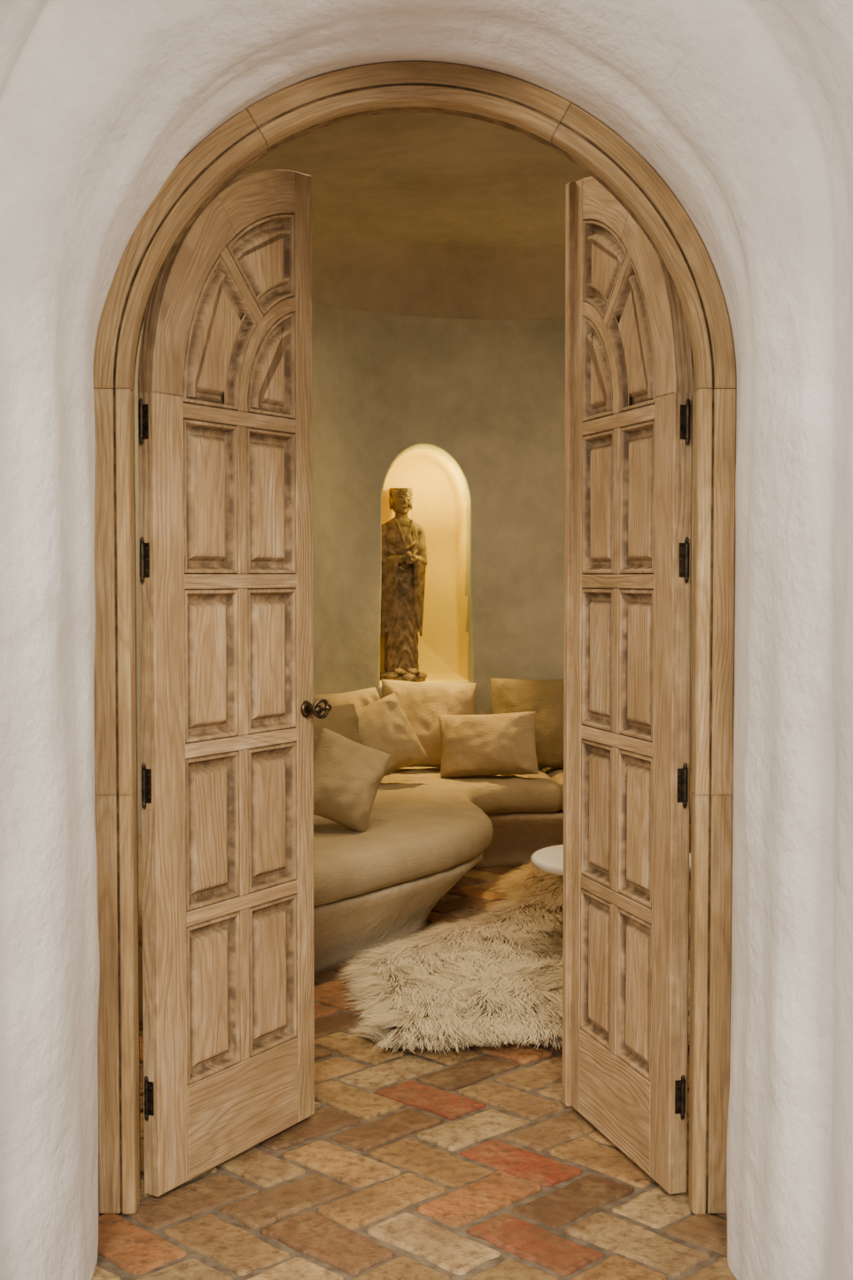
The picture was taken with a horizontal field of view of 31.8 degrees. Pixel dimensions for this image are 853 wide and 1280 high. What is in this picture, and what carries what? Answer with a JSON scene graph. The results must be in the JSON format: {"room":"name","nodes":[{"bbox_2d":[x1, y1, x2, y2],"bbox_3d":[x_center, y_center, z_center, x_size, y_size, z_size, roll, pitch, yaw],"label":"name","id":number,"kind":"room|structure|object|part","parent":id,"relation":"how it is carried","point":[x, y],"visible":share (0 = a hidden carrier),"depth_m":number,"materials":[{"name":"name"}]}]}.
{"room":"traditional dwelling","nodes":[
{"label":"traditional dwelling","id":0,"kind":"room"},
{"bbox_2d":[236,112,590,319],"bbox_3d":[0.217,-1.741,5.452,3.834,0.397,4.361,0,2,0],"label":"ceiling","id":1,"kind":"structure","parent":0,"point":[423,214],"depth_m":6.76,"materials":[{"name":"beige paint"}]},
{"bbox_2d":[91,866,736,1279],"bbox_3d":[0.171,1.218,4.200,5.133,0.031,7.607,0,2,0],"label":"floor","id":2,"kind":"structure","parent":0,"point":[522,1174],"depth_m":3.38,"materials":[{"name":"brick"}]},
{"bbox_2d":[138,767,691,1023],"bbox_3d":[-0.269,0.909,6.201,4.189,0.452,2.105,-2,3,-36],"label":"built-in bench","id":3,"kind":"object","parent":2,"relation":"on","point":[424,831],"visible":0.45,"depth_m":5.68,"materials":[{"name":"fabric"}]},
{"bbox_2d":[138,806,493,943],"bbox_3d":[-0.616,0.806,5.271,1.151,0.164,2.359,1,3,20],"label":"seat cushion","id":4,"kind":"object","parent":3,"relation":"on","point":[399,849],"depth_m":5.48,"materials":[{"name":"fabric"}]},
{"bbox_2d":[313,704,361,752],"bbox_3d":[-0.405,0.486,6.080,0.363,0.428,0.197,-2,3,-41],"label":"throw pillow","id":5,"kind":"object","parent":3,"relation":"on","point":[343,720],"visible":0.21,"depth_m":6.10,"materials":[{"name":"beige fabric"}]},
{"bbox_2d":[313,687,380,710],"bbox_3d":[-0.362,0.446,7.172,0.415,0.416,0.217,-2,3,-41],"label":"throw pillow","id":6,"kind":"object","parent":3,"relation":"on","point":[362,698],"visible":0.2,"depth_m":7.17,"materials":[{"name":"beige fabric"}]},
{"bbox_2d":[313,727,390,831],"bbox_3d":[-0.314,0.531,5.638,0.372,0.399,0.239,0,2,-7],"label":"throw pillow","id":7,"kind":"object","parent":3,"relation":"on","point":[348,774],"visible":0.8,"depth_m":5.57,"materials":[{"name":"beige fabric"}]},
{"bbox_2d":[355,692,427,775],"bbox_3d":[-0.220,0.459,6.876,0.451,0.416,0.236,-1,3,-30],"label":"throw pillow","id":8,"kind":"object","parent":3,"relation":"on","point":[384,726],"visible":0.58,"depth_m":6.83,"materials":[{"name":"beige fabric"}]},
{"bbox_2d":[381,679,476,767],"bbox_3d":[0.011,0.420,7.417,0.496,0.448,0.225,0,2,-7],"label":"throw pillow","id":9,"kind":"object","parent":3,"relation":"on","point":[422,703],"visible":0.47,"depth_m":7.37,"materials":[{"name":"beige fabric"}]},
{"bbox_2d":[372,767,562,814],"bbox_3d":[-0.104,0.734,6.970,1.479,0.165,1.506,0,2,0],"label":"seat cushion","id":10,"kind":"object","parent":3,"relation":"on","point":[405,787],"depth_m":6.98,"materials":[{"name":"fabric"}]},
{"bbox_2d":[439,711,538,777],"bbox_3d":[0.294,0.499,7.135,0.478,0.312,0.211,0,2,4],"label":"throw pillow","id":11,"kind":"object","parent":3,"relation":"on","point":[492,744],"visible":1,"depth_m":7.08,"materials":[{"name":"beige fabric"}]},
{"bbox_2d":[490,678,564,767],"bbox_3d":[0.570,0.418,7.479,0.495,0.447,0.227,0,2,2],"label":"throw pillow","id":12,"kind":"object","parent":3,"relation":"on","point":[508,695],"visible":0.41,"depth_m":7.42,"materials":[{"name":"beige fabric"}]},
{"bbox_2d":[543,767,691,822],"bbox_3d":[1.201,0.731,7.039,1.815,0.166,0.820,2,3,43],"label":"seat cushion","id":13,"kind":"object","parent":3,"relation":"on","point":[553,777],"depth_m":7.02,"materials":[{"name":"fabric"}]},
{"bbox_2d":[336,844,690,1054],"bbox_3d":[0.443,1.036,5.593,1.521,0.217,2.716,0,2,0],"label":"sheepskin rug","id":14,"kind":"object","parent":2,"relation":"on","point":[497,978],"visible":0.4,"depth_m":4.87,"materials":[{"name":"fur"}]},
{"bbox_2d":[531,844,690,875],"bbox_3d":[0.660,0.937,5.264,0.584,0.360,0.584,0,2,0],"label":"side table","id":15,"kind":"object","parent":14,"relation":"on","point":[549,859],"visible":0.1,"depth_m":5.20,"materials":[{"name":"white paint"}]},
{"bbox_2d":[133,300,694,836],"bbox_3d":[0.254,-0.203,5.616,3.908,2.700,4.755,0,2,0],"label":"wall","id":16,"kind":"structure","parent":0,"point":[468,415],"depth_m":7.64,"materials":[{"name":"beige paint"}]},
{"bbox_2d":[380,488,427,681],"bbox_3d":[-0.130,-0.287,7.750,0.275,0.993,0.257,-1,3,-20],"label":"statue","id":17,"kind":"object","parent":16,"relation":"on","point":[404,554],"visible":0.91,"depth_m":7.70,"materials":[{"name":"stone"}]},
{"bbox_2d":[0,0,852,1279],"bbox_3d":[-0.028,-0.616,2.694,6.402,3.830,1.259,0,2,0],"label":"wall","id":18,"kind":"structure","parent":0,"point":[743,109],"depth_m":2.66,"materials":[{"name":"white paint"}]},
{"bbox_2d":[138,169,332,1196],"bbox_3d":[-0.435,0.039,3.520,0.093,2.368,0.627,1,3,31],"label":"door","id":19,"kind":"structure","parent":18,"relation":"in","point":[228,708],"depth_m":3.49,"materials":[{"name":"brown wood"}]},
{"bbox_3d":[-0.616,-0.474,3.248,0.024,0.100,0.012,1,3,31],"label":"hinge","id":20,"kind":"part","parent":19,"relation":"part of","materials":[{"name":"black metal"}]},
{"bbox_3d":[-0.616,-0.175,3.261,0.024,0.100,0.012,1,3,31],"label":"hinge","id":21,"kind":"part","parent":19,"relation":"part of","materials":[{"name":"black metal"}]},
{"bbox_3d":[-0.616,0.320,3.281,0.024,0.100,0.012,1,3,31],"label":"hinge","id":22,"kind":"part","parent":19,"relation":"part of","materials":[{"name":"black metal"}]},
{"bbox_3d":[-0.616,1.014,3.311,0.024,0.100,0.012,1,3,31],"label":"hinge","id":23,"kind":"part","parent":19,"relation":"part of","materials":[{"name":"black metal"}]},
{"bbox_3d":[-0.276,0.171,3.748,0.048,0.052,0.081,1,3,31],"label":"handle","id":24,"kind":"part","parent":19,"relation":"part of","materials":[{"name":"brown metal"}]},
{"bbox_2d":[93,61,736,1213],"bbox_3d":[-0.027,0.010,3.272,1.373,2.470,0.143,0,2,0],"label":"trim","id":25,"kind":"structure","parent":18,"relation":"attached to","point":[295,111],"depth_m":3.20,"materials":[{"name":"brown wood"}]},
{"bbox_2d":[562,176,692,1194],"bbox_3d":[0.469,0.037,3.567,0.059,2.368,0.621,-1,3,-17],"label":"door","id":26,"kind":"structure","parent":18,"relation":"in","point":[628,469],"depth_m":3.53,"materials":[{"name":"brown wood"}]},
{"bbox_3d":[0.565,1.014,3.319,0.024,0.100,0.012,-1,3,-16],"label":"hinge","id":27,"kind":"part","parent":26,"relation":"part of","materials":[{"name":"black metal"}]},
{"bbox_3d":[0.565,0.320,3.290,0.024,0.100,0.012,-1,3,-16],"label":"hinge","id":28,"kind":"part","parent":26,"relation":"part of","materials":[{"name":"black metal"}]},
{"bbox_3d":[0.565,-0.175,3.269,0.024,0.100,0.012,-1,3,-16],"label":"hinge","id":29,"kind":"part","parent":26,"relation":"part of","materials":[{"name":"black metal"}]},
{"bbox_3d":[0.565,-0.475,3.256,0.024,0.100,0.012,-1,3,-16],"label":"hinge","id":30,"kind":"part","parent":26,"relation":"part of","materials":[{"name":"black metal"}]}
]}

